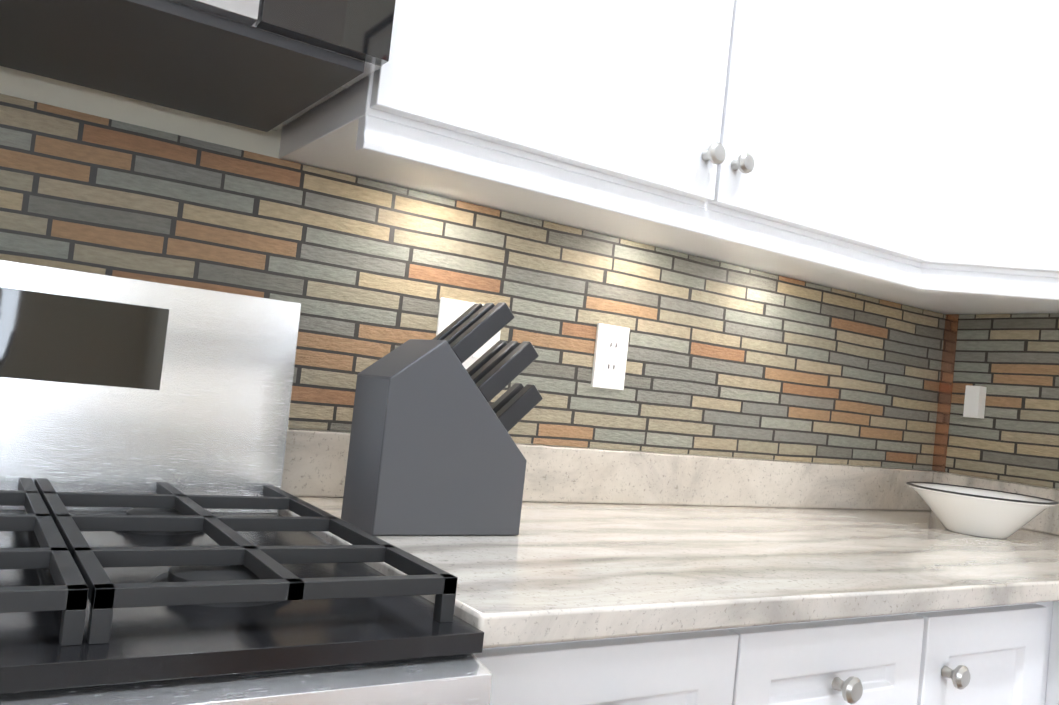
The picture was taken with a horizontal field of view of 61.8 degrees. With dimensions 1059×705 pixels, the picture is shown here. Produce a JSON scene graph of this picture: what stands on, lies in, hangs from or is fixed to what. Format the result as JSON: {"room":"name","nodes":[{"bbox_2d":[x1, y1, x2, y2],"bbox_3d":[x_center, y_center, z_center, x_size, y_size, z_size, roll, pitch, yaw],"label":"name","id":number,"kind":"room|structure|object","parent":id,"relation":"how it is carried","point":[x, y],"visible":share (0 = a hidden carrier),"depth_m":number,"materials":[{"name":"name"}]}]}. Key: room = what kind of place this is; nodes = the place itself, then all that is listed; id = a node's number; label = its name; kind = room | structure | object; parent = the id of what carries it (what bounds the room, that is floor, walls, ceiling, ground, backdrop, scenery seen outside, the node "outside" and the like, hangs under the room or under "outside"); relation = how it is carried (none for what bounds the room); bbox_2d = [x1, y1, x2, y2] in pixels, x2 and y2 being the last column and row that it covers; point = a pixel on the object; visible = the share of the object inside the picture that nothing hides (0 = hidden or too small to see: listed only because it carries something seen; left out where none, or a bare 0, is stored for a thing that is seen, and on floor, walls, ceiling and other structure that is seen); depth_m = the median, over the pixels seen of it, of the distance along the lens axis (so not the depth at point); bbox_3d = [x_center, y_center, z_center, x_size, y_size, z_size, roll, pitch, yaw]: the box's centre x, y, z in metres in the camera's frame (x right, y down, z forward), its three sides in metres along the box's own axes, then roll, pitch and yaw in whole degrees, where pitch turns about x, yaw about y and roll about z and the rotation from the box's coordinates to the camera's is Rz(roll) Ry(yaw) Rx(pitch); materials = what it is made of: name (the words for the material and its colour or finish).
{"room":"kitchen","nodes":[
{"label":"kitchen","id":0,"kind":"room"},
{"bbox_2d":[0,66,919,469],"bbox_3d":[-2.225,-0.542,0.145,8.000,2.850,0.100,8,-3,-33],"label":"wall","id":1,"kind":"structure","parent":0,"point":[84,100],"depth_m":1.20,"materials":[{"name":"paint"}]},
{"bbox_2d":[0,0,395,131],"bbox_3d":[-0.544,-0.557,0.906,0.764,0.418,0.456,8,-3,-33],"label":"microwave","id":2,"kind":"object","parent":1,"relation":"attached to","point":[268,65],"visible":0.98,"depth_m":0.95,"materials":[{"name":"metal"}]},
{"bbox_2d":[0,93,947,470],"bbox_3d":[-0.340,-0.022,1.311,3.279,0.510,0.030,8,-3,-33],"label":"backsplash","id":3,"kind":"structure","parent":1,"relation":"attached to","point":[724,359],"depth_m":1.50,"materials":[{"name":"multicoloured tile"}]},
{"bbox_2d":[436,297,500,368],"bbox_3d":[-0.099,-0.025,1.459,0.118,0.116,0.010,8,-3,-33],"label":"light switch","id":4,"kind":"object","parent":3,"relation":"attached to","point":[451,311],"visible":0.17,"depth_m":1.44,"materials":[{"name":"white plastic"}]},
{"bbox_2d":[591,323,629,389],"bbox_3d":[0.149,0.008,1.623,0.072,0.116,0.008,8,-3,-33],"label":"outlet","id":5,"kind":"object","parent":3,"relation":"attached to","point":[610,357],"visible":1,"depth_m":1.62,"materials":[{"name":"white plastic"}]},
{"bbox_2d":[278,0,953,283],"bbox_3d":[0.241,-0.801,1.474,1.090,1.172,0.349,8,-3,-33],"label":"upper cabinet","id":6,"kind":"object","parent":1,"relation":"attached to","point":[904,152],"depth_m":1.30,"materials":[{"name":"white wood"}]},
{"bbox_2d":[818,260,1058,313],"bbox_3d":[1.018,-0.703,1.827,0.609,1.172,0.609,8,-3,-33],"label":"upper cabinet","id":7,"kind":"object","parent":1,"relation":"attached to","point":[999,288],"depth_m":1.61,"materials":[{"name":"white wood"}]},
{"bbox_2d":[930,0,1058,267],"bbox_3d":[0.970,-0.722,1.591,0.284,1.163,0.285,8,-3,-33],"label":"upper cabinet","id":8,"kind":"object","parent":1,"relation":"attached to","point":[998,177],"depth_m":1.59,"materials":[{"name":"white wood"}]},
{"bbox_2d":[931,313,1055,488],"bbox_3d":[1.784,-0.070,1.183,0.100,2.850,2.560,8,-3,-33],"label":"wall","id":9,"kind":"structure","parent":0,"point":[994,479],"depth_m":2.06,"materials":[{"name":"paint"}]},
{"bbox_2d":[936,313,1058,488],"bbox_3d":[1.405,0.116,1.594,0.039,0.388,1.407,8,-3,-33],"label":"backsplash","id":10,"kind":"structure","parent":9,"relation":"attached to","point":[999,398],"depth_m":2.07,"materials":[{"name":"multicoloured tile"}]},
{"bbox_3d":[0.777,1.158,-2.028,11.000,0.060,7.100,8,-3,-33],"label":"floor","id":11,"kind":"structure","parent":0,"visible":0},
{"bbox_2d":[0,260,491,704],"bbox_3d":[-0.551,0.489,0.735,0.797,1.205,0.729,8,-3,-33],"label":"range","id":12,"kind":"object","parent":11,"relation":"on","point":[156,548],"visible":1,"depth_m":0.88,"materials":[{"name":"silver metal"}]},
{"bbox_2d":[473,610,944,704],"bbox_3d":[0.016,0.727,1.211,0.702,0.890,0.619,8,-3,-33],"label":"base cabinet","id":13,"kind":"object","parent":11,"relation":"on","point":[895,659],"depth_m":0.97,"materials":[{"name":"white wood"}]},
{"bbox_2d":[278,428,1058,648],"bbox_3d":[0.482,0.274,1.477,1.667,0.129,0.660,8,-3,-33],"label":"countertop","id":14,"kind":"structure","parent":13,"relation":"on","point":[607,543],"depth_m":0.91,"materials":[{"name":"stone"}]},
{"bbox_2d":[341,302,542,535],"bbox_3d":[-0.098,0.080,1.176,0.247,0.305,0.105,8,-3,-33],"label":"knife block","id":15,"kind":"object","parent":14,"relation":"on","point":[434,449],"visible":1,"depth_m":1.12,"materials":[{"name":"grey plastic"}]},
{"bbox_2d":[906,482,1058,538],"bbox_3d":[0.909,0.324,1.794,0.277,0.084,0.277,8,-3,-33],"label":"enamel bowl","id":16,"kind":"object","parent":14,"relation":"on","point":[982,512],"visible":1,"depth_m":1.73,"materials":[{"name":"white ceramic"}]},
{"bbox_2d":[937,601,1058,704],"bbox_3d":[0.437,0.784,1.487,0.310,0.890,0.619,8,-3,-33],"label":"base cabinet","id":17,"kind":"object","parent":11,"relation":"on","point":[1002,655],"depth_m":1.27,"materials":[{"name":"white wood"}]}
]}

